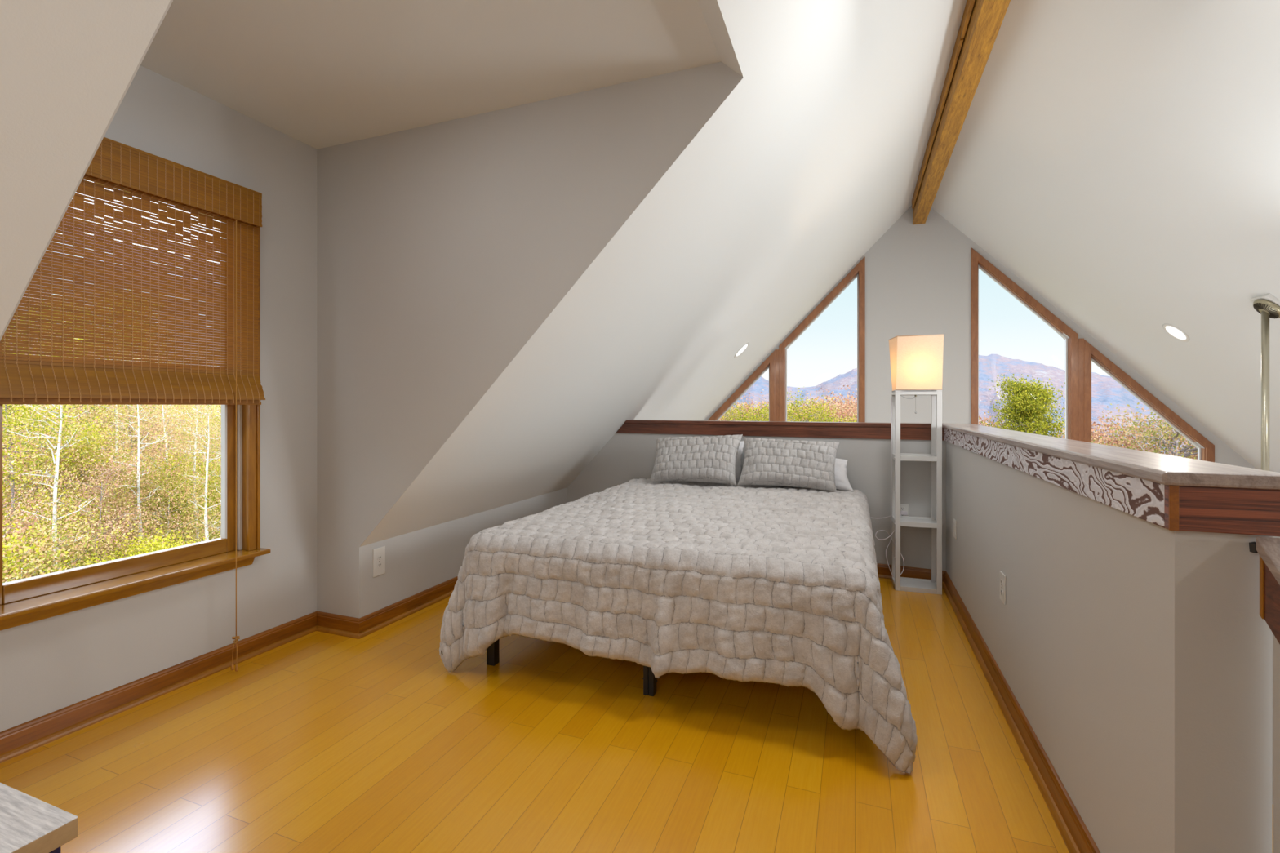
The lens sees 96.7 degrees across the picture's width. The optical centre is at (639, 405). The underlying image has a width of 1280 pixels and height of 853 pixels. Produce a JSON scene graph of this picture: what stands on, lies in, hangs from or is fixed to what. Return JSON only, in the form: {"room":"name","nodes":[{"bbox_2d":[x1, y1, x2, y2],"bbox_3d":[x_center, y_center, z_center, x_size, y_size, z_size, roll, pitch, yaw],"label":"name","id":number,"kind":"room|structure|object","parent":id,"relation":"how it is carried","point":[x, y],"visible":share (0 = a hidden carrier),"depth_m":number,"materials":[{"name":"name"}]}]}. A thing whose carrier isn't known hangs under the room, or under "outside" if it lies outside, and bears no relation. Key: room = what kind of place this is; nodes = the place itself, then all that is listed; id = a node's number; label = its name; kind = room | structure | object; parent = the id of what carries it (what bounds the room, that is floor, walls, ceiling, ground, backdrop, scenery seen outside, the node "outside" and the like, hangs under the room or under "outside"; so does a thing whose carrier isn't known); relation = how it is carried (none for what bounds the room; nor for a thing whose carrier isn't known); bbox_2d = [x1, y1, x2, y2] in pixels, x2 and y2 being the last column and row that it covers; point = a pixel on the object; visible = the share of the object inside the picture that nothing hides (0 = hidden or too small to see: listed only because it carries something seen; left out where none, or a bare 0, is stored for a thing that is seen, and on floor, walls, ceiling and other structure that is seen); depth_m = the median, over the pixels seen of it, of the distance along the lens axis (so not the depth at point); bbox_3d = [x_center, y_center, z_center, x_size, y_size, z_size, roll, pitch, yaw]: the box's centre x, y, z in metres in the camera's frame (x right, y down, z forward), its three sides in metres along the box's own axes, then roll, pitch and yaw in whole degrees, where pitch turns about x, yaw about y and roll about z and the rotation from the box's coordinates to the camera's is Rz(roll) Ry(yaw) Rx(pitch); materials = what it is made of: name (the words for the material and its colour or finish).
{"room":"loft bedroom","nodes":[
{"label":"loft bedroom","id":0,"kind":"room"},
{"bbox_2d":[0,0,173,340],"bbox_3d":[-1.297,-0.090,1.130,2.397,2.580,0.003,0,0,21],"label":"dormer","id":1,"kind":"object","parent":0,"point":[171,1],"visible":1,"depth_m":1.01,"materials":[{"name":"paint"}]},
{"bbox_2d":[0,65,316,732],"bbox_3d":[-2.107,-0.140,2.321,0.160,2.680,1.853,0,0,21],"label":"wall","id":2,"kind":"structure","parent":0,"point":[48,665],"depth_m":2.69,"materials":[{"name":"paint"}]},
{"bbox_2d":[0,137,265,671],"bbox_3d":[-1.964,0.099,2.245,0.100,2.184,0.958,0,0,21],"label":"blind","id":3,"kind":"object","parent":2,"relation":"attached to","point":[24,380],"visible":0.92,"depth_m":2.25,"materials":[{"name":"brown wood"}]},
{"bbox_2d":[0,175,270,631],"bbox_3d":[-2.074,-0.131,2.300,0.236,1.779,1.043,0,0,21],"label":"window","id":4,"kind":"structure","parent":2,"relation":"attached to","point":[25,601],"depth_m":2.46,"materials":[{"name":"brown wood"}]},
{"bbox_2d":[0,611,316,763],"bbox_3d":[-2.017,1.154,2.287,0.031,0.092,1.653,0,0,21],"label":"baseboard","id":5,"kind":"structure","parent":2,"relation":"attached to","point":[21,739],"depth_m":2.29,"materials":[{"name":"brown wood"}]},
{"bbox_2d":[140,0,743,149],"bbox_3d":[-1.014,-1.399,1.907,2.417,0.201,1.653,0,0,21],"label":"ceiling","id":6,"kind":"structure","parent":0,"point":[319,73],"depth_m":2.23,"materials":[{"name":"paint"}]},
{"bbox_2d":[360,488,567,617],"bbox_3d":[-1.102,0.959,4.046,0.100,0.483,2.278,0,0,21],"label":"wall","id":7,"kind":"structure","parent":0,"point":[416,562],"depth_m":3.42,"materials":[{"name":"paint"}]},
{"bbox_2d":[373,546,385,577],"bbox_3d":[-1.410,0.845,3.079,0.008,0.150,0.082,0,0,21],"label":"wall outlet","id":8,"kind":"object","parent":7,"relation":"attached to","point":[379,553],"visible":1,"depth_m":3.08,"materials":[{"name":"white plastic"}]},
{"bbox_2d":[359,576,457,639],"bbox_3d":[-1.047,1.154,4.007,0.031,0.092,2.312,0,0,21],"label":"baseboard","id":9,"kind":"structure","parent":7,"relation":"attached to","point":[369,624],"depth_m":3.23,"materials":[{"name":"brown wood"}]},
{"bbox_2d":[316,61,742,617],"bbox_3d":[-0.711,-0.090,2.678,2.397,2.580,0.003,0,0,21],"label":"wall","id":10,"kind":"structure","parent":0,"point":[443,248],"depth_m":2.77,"materials":[{"name":"paint"}]},
{"bbox_2d":[315,611,359,639],"bbox_3d":[-1.590,1.154,2.993,0.330,0.092,0.031,0,0,21],"label":"baseboard","id":11,"kind":"structure","parent":10,"relation":"attached to","point":[328,623],"depth_m":2.99,"materials":[{"name":"brown wood"}]},
{"bbox_2d":[0,577,1069,852],"bbox_3d":[-0.624,1.320,1.323,3.519,0.240,7.233,0,0,21],"label":"floor","id":12,"kind":"structure","parent":0,"point":[317,742],"depth_m":1.92,"materials":[{"name":"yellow wood"}]},
{"bbox_2d":[0,782,78,852],"bbox_3d":[-1.307,0.824,0.552,1.250,0.751,0.620,0,0,21],"label":"desk","id":13,"kind":"object","parent":12,"relation":"on","point":[28,824],"visible":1,"depth_m":0.61,"materials":[{"name":"grey wood"}]},
{"bbox_2d":[486,639,657,696],"bbox_3d":[0.390,1.045,3.290,1.600,0.310,2.010,0,0,21],"label":"frame","id":14,"kind":"object","parent":12,"relation":"on","point":[650,682],"visible":0.1,"depth_m":2.36,"materials":[{"name":"black metal"}]},
{"bbox_2d":[439,478,917,773],"bbox_3d":[0.348,0.875,3.195,1.989,0.640,2.202,0,0,21],"label":"comforter","id":15,"kind":"object","parent":14,"relation":"on","point":[780,585],"visible":0.99,"depth_m":2.28,"materials":[{"name":"grey fabric"}]},
{"bbox_2d":[649,434,742,484],"bbox_3d":[0.400,0.389,4.205,0.681,0.349,0.284,0,0,21],"label":"sham pillow","id":16,"kind":"object","parent":15,"relation":"on","point":[713,459],"visible":1,"depth_m":4.13,"materials":[{"name":"fabric"}]},
{"bbox_2d":[735,440,744,482],"bbox_3d":[0.467,0.425,4.398,0.681,0.311,0.186,0,0,21],"label":"pillow","id":17,"kind":"object","parent":15,"relation":"on","point":[738,468],"visible":0.05,"depth_m":4.27,"materials":[{"name":"white fabric"}]},
{"bbox_2d":[737,437,839,491],"bbox_3d":[1.032,0.401,3.963,0.675,0.331,0.272,0,0,21],"label":"sham pillow","id":18,"kind":"object","parent":15,"relation":"on","point":[810,464],"visible":1,"depth_m":3.89,"materials":[{"name":"fabric"}]},
{"bbox_2d":[834,457,853,491],"bbox_3d":[1.143,0.427,4.079,0.731,0.316,0.211,0,0,21],"label":"pillow","id":19,"kind":"object","parent":15,"relation":"on","point":[842,482],"visible":0.1,"depth_m":3.91,"materials":[{"name":"white fabric"}]},
{"bbox_2d":[875,333,943,595],"bbox_3d":[1.766,0.375,3.765,0.400,1.650,0.227,0,0,18],"label":"floor lamp","id":20,"kind":"object","parent":12,"relation":"on","point":[916,361],"visible":1,"depth_m":3.68,"materials":[{"name":"white laminate"}]},
{"bbox_2d":[0,0,1279,546],"bbox_3d":[1.449,-0.673,2.011,7.241,3.738,9.988,0,0,21],"label":"ceiling","id":21,"kind":"structure","parent":0,"point":[1120,159],"depth_m":3.33,"materials":[{"name":"paint"}]},
{"bbox_2d":[733,342,749,357],"bbox_3d":[1.070,-0.580,5.986,0.153,0.156,0.216,0,0,21],"label":"recessed light","id":22,"kind":"object","parent":21,"relation":"in","point":[744,348],"visible":1,"depth_m":5.99,"materials":[{"name":"white plastic"}]},
{"bbox_2d":[911,0,1010,224],"bbox_3d":[1.487,-2.231,2.002,0.160,0.220,9.978,0,0,21],"label":"beam","id":23,"kind":"structure","parent":21,"relation":"attached to","point":[981,21],"depth_m":3.91,"materials":[{"name":"brown wood"}]},
{"bbox_2d":[1162,323,1189,342],"bbox_3d":[4.446,-0.603,4.722,0.153,0.156,0.216,0,0,21],"label":"recessed light","id":24,"kind":"object","parent":21,"relation":"in","point":[1175,332],"visible":1,"depth_m":4.72,"materials":[{"name":"white plastic"}]},
{"bbox_2d":[1249,293,1279,471],"bbox_3d":[3.950,0.292,3.595,0.240,1.971,0.240,0,0,21],"label":"metal pole","id":25,"kind":"object","parent":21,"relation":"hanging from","point":[1268,305],"visible":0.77,"depth_m":3.58,"materials":[{"name":"metal"}]},
{"bbox_2d":[567,432,946,570],"bbox_3d":[0.719,0.677,4.507,3.000,1.046,0.120,0,0,25],"label":"wall","id":26,"kind":"structure","parent":0,"point":[625,457],"depth_m":4.00,"materials":[{"name":"paint"}]},
{"bbox_2d":[616,419,943,440],"bbox_3d":[0.943,0.179,4.400,2.499,0.111,0.170,0,0,25],"label":"trim","id":27,"kind":"structure","parent":26,"relation":"attached to","point":[908,431],"depth_m":4.27,"materials":[{"name":"brown wood"}]},
{"bbox_2d":[900,503,908,515],"bbox_3d":[1.804,0.730,3.908,0.075,0.100,0.030,0,0,25],"label":"wall outlet","id":28,"kind":"object","parent":26,"relation":"attached to","point":[904,508],"visible":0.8,"depth_m":3.91,"materials":[{"name":"white plastic"}]},
{"bbox_2d":[876,563,946,582],"bbox_3d":[0.691,1.154,4.437,2.991,0.092,0.031,0,0,25],"label":"baseboard","id":29,"kind":"structure","parent":26,"relation":"attached to","point":[883,571],"depth_m":3.90,"materials":[{"name":"brown wood"}]},
{"bbox_2d":[704,205,1279,804],"bbox_3d":[3.269,0.685,6.748,7.163,6.430,0.160,0,0,21],"label":"wall","id":30,"kind":"structure","parent":0,"point":[917,277],"depth_m":6.62,"materials":[{"name":"paint"}]},
{"bbox_2d":[707,351,774,421],"bbox_3d":[1.233,0.190,7.474,1.075,1.780,0.122,0,0,21],"label":"window","id":31,"kind":"structure","parent":30,"relation":"in","point":[769,362],"depth_m":7.33,"materials":[{"name":"brown wood"}]},
{"bbox_2d":[774,349,778,421],"bbox_3d":[1.760,0.186,7.277,0.052,1.788,0.118,0,0,21],"label":"trim","id":32,"kind":"structure","parent":30,"relation":"attached to","point":[776,351],"depth_m":7.22,"materials":[{"name":"brown wood"}]},
{"bbox_2d":[778,256,865,422],"bbox_3d":[2.256,-0.356,7.087,1.013,2.872,0.122,0,0,21],"label":"window","id":33,"kind":"structure","parent":30,"relation":"in","point":[859,271],"depth_m":6.95,"materials":[{"name":"brown wood"}]},
{"bbox_2d":[970,248,1078,440],"bbox_3d":[4.249,-0.356,6.333,1.006,2.872,0.122,0,0,21],"label":"window","id":34,"kind":"structure","parent":30,"relation":"in","point":[978,261],"depth_m":6.30,"materials":[{"name":"brown wood"}]},
{"bbox_2d":[1078,338,1084,441],"bbox_3d":[4.743,0.182,6.148,0.052,1.795,0.118,0,0,21],"label":"trim","id":35,"kind":"structure","parent":30,"relation":"attached to","point":[1081,341],"depth_m":6.09,"materials":[{"name":"brown wood"}]},
{"bbox_2d":[1084,339,1214,462],"bbox_3d":[5.271,0.186,5.946,1.081,1.788,0.122,0,0,21],"label":"window","id":36,"kind":"structure","parent":30,"relation":"in","point":[1091,353],"depth_m":5.96,"materials":[{"name":"brown wood"}]},
{"bbox_2d":[946,441,1272,852],"bbox_3d":[1.619,0.797,2.477,0.140,1.286,3.034,0,0,21],"label":"wall","id":37,"kind":"structure","parent":0,"point":[1137,653],"depth_m":1.27,"materials":[{"name":"paint"}]},
{"bbox_2d":[1000,570,1005,604],"bbox_3d":[1.486,0.747,2.333,0.008,0.118,0.080,0,0,21],"label":"wall outlet","id":38,"kind":"object","parent":37,"relation":"attached to","point":[1002,577],"visible":1,"depth_m":2.32,"materials":[{"name":"white plastic"}]},
{"bbox_2d":[942,571,1100,852],"bbox_3d":[1.518,1.154,2.451,0.031,0.092,2.914,0,0,21],"label":"baseboard","id":39,"kind":"structure","parent":37,"relation":"attached to","point":[1075,834],"depth_m":1.93,"materials":[{"name":"brown wood"}]},
{"bbox_2d":[942,423,1279,537],"bbox_3d":[1.616,0.179,2.466,0.198,0.111,3.073,0,0,21],"label":"trim","id":40,"kind":"structure","parent":37,"relation":"attached to","point":[1170,492],"depth_m":1.18,"materials":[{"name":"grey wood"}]},
{"bbox_2d":[1248,537,1279,852],"bbox_3d":[0.960,1.327,0.394,0.179,2.180,1.313,0,0,21],"label":"trim","id":41,"kind":"structure","parent":37,"relation":"attached to","point":[1268,548],"depth_m":1.01,"materials":[{"name":"brown wood"}]},
{"label":"outside","id":42,"kind":"structure","parent":0,"visible":0},
{"bbox_2d":[3,404,221,543],"bbox_3d":[13.937,8.250,65.966,287.365,17.999,180.741,0,0,21],"label":"ground","id":43,"kind":"structure","parent":42,"point":[6,404],"depth_m":38.38,"materials":[{"name":"green plant"}]},
{"bbox_2d":[3,313,71,505],"bbox_3d":[-18.310,0.906,16.881,3.003,8.147,2.940,0,0,-10],"label":"tree","id":44,"kind":"object","parent":43,"relation":"on","point":[27,313],"visible":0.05,"depth_m":16.82,"materials":[{"name":"green plant"}]},
{"bbox_2d":[2,516,89,581],"bbox_3d":[-11.351,3.787,9.411,3.573,3.774,3.472,0,0,-17],"label":"shrub","id":45,"kind":"object","parent":43,"relation":"on","point":[8,552],"visible":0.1,"depth_m":9.75,"materials":[{"name":"yellow plant"}]},
{"bbox_2d":[2,536,93,582],"bbox_3d":[-10.601,4.087,9.079,3.446,3.678,3.035,0,0,-33],"label":"shrub","id":46,"kind":"object","parent":43,"relation":"on","point":[44,553],"visible":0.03,"depth_m":9.49,"materials":[{"name":"green plant"}]},
{"bbox_2d":[2,311,105,519],"bbox_3d":[-18.238,0.899,15.490,4.606,8.556,4.872,0,0,-2],"label":"tree","id":47,"kind":"object","parent":43,"relation":"on","point":[34,311],"visible":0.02,"depth_m":16.14,"materials":[{"name":"green plant"}]},
{"bbox_2d":[2,424,108,582],"bbox_3d":[-12.143,2.728,10.404,3.673,5.170,3.391,0,0,-26],"label":"shrub","id":48,"kind":"object","parent":43,"relation":"on","point":[6,451],"visible":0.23,"depth_m":10.82,"materials":[{"name":"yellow plant"}]},
{"bbox_2d":[2,404,115,549],"bbox_3d":[-15.660,2.506,13.913,5.168,5.517,4.552,0,0,22],"label":"shrub","id":49,"kind":"object","parent":43,"relation":"on","point":[61,480],"visible":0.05,"depth_m":13.52,"materials":[{"name":"green plant"}]},
{"bbox_2d":[2,491,123,580],"bbox_3d":[-12.595,3.698,11.738,3.573,3.774,3.472,0,0,14],"label":"shrub","id":50,"kind":"object","parent":43,"relation":"on","point":[14,516],"visible":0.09,"depth_m":11.74,"materials":[{"name":"yellow plant"}]},
{"bbox_2d":[2,503,125,582],"bbox_3d":[-10.736,3.753,9.858,3.414,4.138,3.876,0,0,-44],"label":"shrub","id":51,"kind":"object","parent":43,"relation":"on","point":[43,528],"visible":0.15,"depth_m":9.97,"materials":[{"name":"green plant"}]},
{"bbox_2d":[2,347,128,578],"bbox_3d":[-11.446,1.965,11.068,2.502,6.789,2.450,0,0,-4],"label":"tree","id":52,"kind":"object","parent":43,"relation":"on","point":[61,415],"visible":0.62,"depth_m":11.04,"materials":[{"name":"green plant"}]},
{"bbox_2d":[2,404,130,568],"bbox_3d":[-13.284,2.187,12.142,3.776,6.631,3.570,0,0,-23],"label":"tree","id":53,"kind":"object","parent":43,"relation":"on","point":[19,424],"visible":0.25,"depth_m":12.28,"materials":[{"name":"green plant"}]},
{"bbox_2d":[3,545,132,580],"bbox_3d":[-10.316,4.212,10.674,2.700,2.935,2.779,0,0,-28],"label":"shrub","id":54,"kind":"object","parent":43,"relation":"on","point":[96,545],"visible":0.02,"depth_m":10.99,"materials":[{"name":"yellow plant"}]},
{"bbox_2d":[2,504,149,581],"bbox_3d":[-11.288,3.718,11.044,3.035,3.678,3.446,0,0,-24],"label":"shrub","id":55,"kind":"object","parent":43,"relation":"on","point":[85,518],"visible":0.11,"depth_m":11.17,"materials":[{"name":"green plant"}]},
{"bbox_2d":[2,288,151,506],"bbox_3d":[-18.541,0.504,18.153,4.606,8.556,4.872,0,0,26],"label":"tree","id":56,"kind":"object","parent":43,"relation":"on","point":[105,428],"visible":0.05,"depth_m":18.35,"materials":[{"name":"green plant"}]},
{"bbox_2d":[2,343,158,525],"bbox_3d":[-15.371,1.576,14.495,4.522,6.894,4.897,0,0,-19],"label":"tree","id":57,"kind":"object","parent":43,"relation":"on","point":[12,446],"visible":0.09,"depth_m":14.36,"materials":[{"name":"green plant"}]},
{"bbox_2d":[22,416,155,556],"bbox_3d":[-13.984,2.683,14.236,2.591,4.813,2.740,0,0,-15],"label":"tree","id":58,"kind":"object","parent":43,"relation":"on","point":[88,429],"visible":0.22,"depth_m":14.26,"materials":[{"name":"green plant"}]},
{"bbox_2d":[28,542,158,577],"bbox_3d":[-10.442,4.199,10.960,2.700,2.935,2.779,0,0,30],"label":"shrub","id":59,"kind":"object","parent":43,"relation":"on","point":[55,569],"visible":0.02,"depth_m":10.90,"materials":[{"name":"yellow plant"}]},
{"bbox_2d":[4,479,199,563],"bbox_3d":[-12.775,3.719,13.441,3.876,4.138,3.414,0,0,-40],"label":"shrub","id":60,"kind":"object","parent":43,"relation":"on","point":[107,503],"visible":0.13,"depth_m":13.64,"materials":[{"name":"green plant"}]},
{"bbox_2d":[2,405,204,568],"bbox_3d":[-14.339,2.771,13.889,4.552,5.517,5.168,0,0,21],"label":"shrub","id":61,"kind":"object","parent":43,"relation":"on","point":[95,447],"visible":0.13,"depth_m":14.26,"materials":[{"name":"green plant"}]},
{"bbox_2d":[18,442,194,568],"bbox_3d":[-12.165,3.229,12.702,3.109,4.740,3.367,0,0,-13],"label":"shrub","id":62,"kind":"object","parent":43,"relation":"on","point":[85,485],"visible":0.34,"depth_m":12.83,"materials":[{"name":"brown plant"}]},
{"bbox_2d":[5,433,221,554],"bbox_3d":[-13.777,3.019,15.181,3.794,4.597,4.307,0,0,-10],"label":"shrub","id":63,"kind":"object","parent":43,"relation":"on","point":[109,446],"visible":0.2,"depth_m":15.19,"materials":[{"name":"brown plant"}]},
{"bbox_2d":[70,328,163,527],"bbox_3d":[-16.282,1.324,17.668,2.695,7.468,2.753,0,0,-36],"label":"tree","id":64,"kind":"object","parent":43,"relation":"on","point":[99,406],"visible":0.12,"depth_m":17.62,"materials":[{"name":"green plant"}]},
{"bbox_2d":[67,287,182,470],"bbox_3d":[-22.256,-0.468,24.488,5.182,9.625,5.481,0,0,-20],"label":"tree","id":65,"kind":"object","parent":43,"relation":"on","point":[117,287],"visible":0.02,"depth_m":24.18,"materials":[{"name":"green plant"}]},
{"bbox_2d":[72,524,188,567],"bbox_3d":[-11.204,4.196,12.510,2.977,3.145,2.893,0,0,2],"label":"shrub","id":66,"kind":"object","parent":43,"relation":"on","point":[155,542],"visible":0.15,"depth_m":12.59,"materials":[{"name":"yellow plant"}]},
{"bbox_2d":[56,351,211,522],"bbox_3d":[-17.299,1.254,19.383,4.897,6.894,4.522,0,0,-22],"label":"tree","id":67,"kind":"object","parent":43,"relation":"on","point":[95,412],"visible":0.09,"depth_m":19.35,"materials":[{"name":"green plant"}]},
{"bbox_2d":[70,404,200,551],"bbox_3d":[-12.526,2.113,14.254,2.450,6.789,2.502,0,0,-35],"label":"tree","id":68,"kind":"object","parent":43,"relation":"on","point":[137,407],"visible":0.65,"depth_m":14.18,"materials":[{"name":"green plant"}]},
{"bbox_2d":[53,404,221,517],"bbox_3d":[-18.766,2.020,20.742,4.932,5.977,5.599,0,0,14],"label":"shrub","id":69,"kind":"object","parent":43,"relation":"on","point":[75,405],"visible":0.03,"depth_m":20.71,"materials":[{"name":"green plant"}]},
{"bbox_2d":[78,445,221,544],"bbox_3d":[-14.105,3.196,16.771,3.857,4.194,3.970,0,0,6],"label":"shrub","id":70,"kind":"object","parent":43,"relation":"on","point":[171,463],"visible":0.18,"depth_m":16.63,"materials":[{"name":"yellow plant"}]},
{"bbox_2d":[128,319,185,452],"bbox_3d":[-20.031,0.246,23.595,3.003,8.147,2.940,0,0,43],"label":"tree","id":71,"kind":"object","parent":43,"relation":"on","point":[156,319],"visible":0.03,"depth_m":23.44,"materials":[{"name":"green plant"}]},
{"bbox_2d":[101,456,221,551],"bbox_3d":[-12.801,3.394,15.431,3.876,4.138,3.414,0,0,-11],"label":"shrub","id":72,"kind":"object","parent":43,"relation":"on","point":[191,513],"visible":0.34,"depth_m":15.41,"materials":[{"name":"green plant"}]},
{"bbox_2d":[115,529,209,557],"bbox_3d":[-11.212,4.388,13.201,2.779,2.935,2.700,0,0,14],"label":"shrub","id":73,"kind":"object","parent":43,"relation":"on","point":[159,544],"visible":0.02,"depth_m":13.66,"materials":[{"name":"yellow plant"}]},
{"bbox_2d":[130,413,206,514],"bbox_3d":[-17.279,2.302,20.820,3.061,4.309,2.826,0,0,35],"label":"tree","id":74,"kind":"object","parent":43,"relation":"on","point":[147,413],"visible":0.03,"depth_m":20.78,"materials":[{"name":"green plant"}]},
{"bbox_2d":[123,353,216,546],"bbox_3d":[-14.054,1.668,17.028,2.502,6.789,2.450,0,0,-33],"label":"tree","id":75,"kind":"object","parent":43,"relation":"on","point":[166,407],"visible":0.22,"depth_m":16.97,"materials":[{"name":"green plant"}]},
{"bbox_2d":[133,418,221,512],"bbox_3d":[-17.126,2.630,22.178,3.794,4.597,4.307,0,0,17],"label":"tree","id":76,"kind":"object","parent":43,"relation":"on","point":[154,419],"visible":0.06,"depth_m":21.95,"materials":[{"name":"green plant"}]},
{"bbox_2d":[136,404,221,545],"bbox_3d":[-11.504,2.486,15.044,2.302,6.246,2.254,0,0,22],"label":"tree","id":77,"kind":"object","parent":43,"relation":"on","point":[207,459],"visible":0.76,"depth_m":14.95,"materials":[{"name":"green plant"}]},
{"bbox_2d":[142,453,221,542],"bbox_3d":[-14.856,3.478,19.097,3.573,3.774,3.472,0,0,31],"label":"shrub","id":78,"kind":"object","parent":43,"relation":"on","point":[212,471],"visible":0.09,"depth_m":18.98,"materials":[{"name":"yellow plant"}]},
{"bbox_2d":[150,404,221,539],"bbox_3d":[-12.921,1.956,16.479,2.302,6.246,2.254,0,0,24],"label":"tree","id":79,"kind":"object","parent":43,"relation":"on","point":[185,406],"visible":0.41,"depth_m":16.41,"materials":[{"name":"green plant"}]},
{"bbox_2d":[176,404,221,538],"bbox_3d":[-11.832,2.324,16.130,2.156,5.974,2.202,0,0,-16],"label":"tree","id":80,"kind":"object","parent":43,"relation":"on","point":[220,412],"visible":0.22,"depth_m":15.93,"materials":[{"name":"green plant"}]},
{"bbox_2d":[178,445,221,539],"bbox_3d":[-15.000,3.250,20.011,3.472,3.774,3.573,0,0,-5],"label":"shrub","id":81,"kind":"object","parent":43,"relation":"on","point":[218,470],"visible":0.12,"depth_m":19.60,"materials":[{"name":"yellow plant"}]},
{"bbox_2d":[186,365,221,519],"bbox_3d":[-12.734,1.912,17.930,2.450,6.789,2.502,0,0,-18],"label":"tree","id":82,"kind":"object","parent":43,"relation":"on","point":[215,366],"visible":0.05,"depth_m":17.51,"materials":[{"name":"green plant"}]},
{"bbox_2d":[188,404,221,478],"bbox_3d":[-15.704,1.936,22.024,2.879,5.347,3.045,0,0,-24],"label":"tree","id":83,"kind":"object","parent":43,"relation":"on","point":[206,405],"visible":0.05,"depth_m":21.51,"materials":[{"name":"green plant"}]},
{"bbox_2d":[718,402,756,421],"bbox_3d":[8.001,6.797,59.179,11.761,16.472,11.460,0,0,23],"label":"autumn tree","id":84,"kind":"object","parent":43,"relation":"on","point":[742,402],"visible":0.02,"depth_m":57.50,"materials":[{"name":"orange plant"}]},
{"bbox_2d":[722,392,768,421],"bbox_3d":[12.157,7.402,68.454,13.075,18.312,12.740,0,0,45],"label":"autumn tree","id":85,"kind":"object","parent":43,"relation":"on","point":[748,393],"visible":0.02,"depth_m":67.12,"materials":[{"name":"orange plant"}]},
{"bbox_2d":[720,398,787,421],"bbox_3d":[4.402,3.421,23.442,3.989,8.024,4.342,0,0,-12],"label":"bushy tree","id":86,"kind":"object","parent":43,"relation":"on","point":[745,414],"visible":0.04,"depth_m":23.09,"materials":[{"name":"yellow plant"}]},
{"bbox_2d":[745,386,853,422],"bbox_3d":[5.760,3.219,20.177,4.182,7.728,3.842,0,0,16],"label":"bushy tree","id":87,"kind":"object","parent":43,"relation":"on","point":[797,411],"visible":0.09,"depth_m":19.95,"materials":[{"name":"green plant"}]},
{"bbox_2d":[756,388,843,420],"bbox_3d":[19.310,7.802,69.760,14.626,19.686,14.313,0,0,-11],"label":"autumn tree","id":88,"kind":"object","parent":43,"relation":"on","point":[788,388],"visible":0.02,"depth_m":69.84,"materials":[{"name":"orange plant"}]},
{"bbox_2d":[788,386,852,411],"bbox_3d":[23.798,7.759,75.761,15.074,20.732,15.403,0,0,18],"label":"autumn tree","id":89,"kind":"object","parent":43,"relation":"on","point":[824,397],"visible":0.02,"depth_m":73.95,"materials":[{"name":"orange plant"}]},
{"bbox_2d":[786,391,853,422],"bbox_3d":[17.345,6.233,52.704,10.561,15.180,10.839,0,0,-5],"label":"autumn tree","id":90,"kind":"object","parent":43,"relation":"on","point":[837,403],"visible":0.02,"depth_m":51.77,"materials":[{"name":"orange plant"}]},
{"bbox_2d":[795,383,857,419],"bbox_3d":[24.447,7.627,69.224,15.021,20.660,15.349,0,0,20],"label":"autumn tree","id":91,"kind":"object","parent":43,"relation":"on","point":[836,397],"visible":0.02,"depth_m":67.66,"materials":[{"name":"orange plant"}]},
{"bbox_2d":[814,394,857,422],"bbox_3d":[17.672,5.507,47.256,9.246,13.289,9.489,0,0,15],"label":"autumn tree","id":92,"kind":"object","parent":43,"relation":"on","point":[848,411],"visible":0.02,"depth_m":46.71,"materials":[{"name":"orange plant"}]},
{"bbox_2d":[817,385,857,420],"bbox_3d":[22.401,6.767,58.194,13.019,18.234,12.686,0,0,42],"label":"autumn tree","id":93,"kind":"object","parent":43,"relation":"on","point":[846,400],"visible":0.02,"depth_m":59.08,"materials":[{"name":"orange plant"}]},
{"bbox_2d":[978,411,1017,430],"bbox_3d":[22.579,5.296,38.194,7.477,10.747,7.673,0,0,12],"label":"autumn tree","id":94,"kind":"object","parent":43,"relation":"on","point":[984,419],"visible":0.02,"depth_m":38.70,"materials":[{"name":"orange plant"}]},
{"bbox_2d":[978,369,1092,438],"bbox_3d":[12.910,3.082,19.121,4.449,8.596,4.407,0,0,26],"label":"leafy tree","id":95,"kind":"object","parent":43,"relation":"on","point":[1028,403],"visible":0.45,"depth_m":18.54,"materials":[{"name":"green plant"}]},
{"bbox_2d":[1057,422,1114,445],"bbox_3d":[28.957,6.235,37.818,7.699,11.066,7.901,0,0,9],"label":"autumn tree","id":96,"kind":"object","parent":43,"relation":"on","point":[1096,432],"visible":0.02,"depth_m":37.52,"materials":[{"name":"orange plant"}]},
{"bbox_2d":[1057,404,1172,454],"bbox_3d":[32.876,5.993,39.782,8.650,12.114,8.428,0,0,-44],"label":"autumn tree","id":97,"kind":"object","parent":43,"relation":"on","point":[1093,424],"visible":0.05,"depth_m":39.17,"materials":[{"name":"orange plant"}]},
{"bbox_2d":[1091,402,1197,459],"bbox_3d":[12.990,3.377,14.002,4.702,8.210,3.950,0,0,-3],"label":"tree","id":98,"kind":"object","parent":43,"relation":"on","point":[1170,433],"visible":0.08,"depth_m":14.07,"materials":[{"name":"green plant"}]},
{"bbox_2d":[1159,436,1197,459],"bbox_3d":[35.609,5.751,34.953,7.405,10.643,7.599,0,0,-43],"label":"autumn tree","id":99,"kind":"object","parent":43,"relation":"on","point":[1183,437],"visible":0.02,"depth_m":36.46,"materials":[{"name":"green plant"}]},
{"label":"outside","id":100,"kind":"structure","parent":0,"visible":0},
{"bbox_2d":[720,354,1195,453],"bbox_3d":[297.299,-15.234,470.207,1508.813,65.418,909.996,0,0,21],"label":"mountain ridge","id":101,"kind":"object","parent":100,"point":[1105,390],"visible":0.16,"depth_m":337.89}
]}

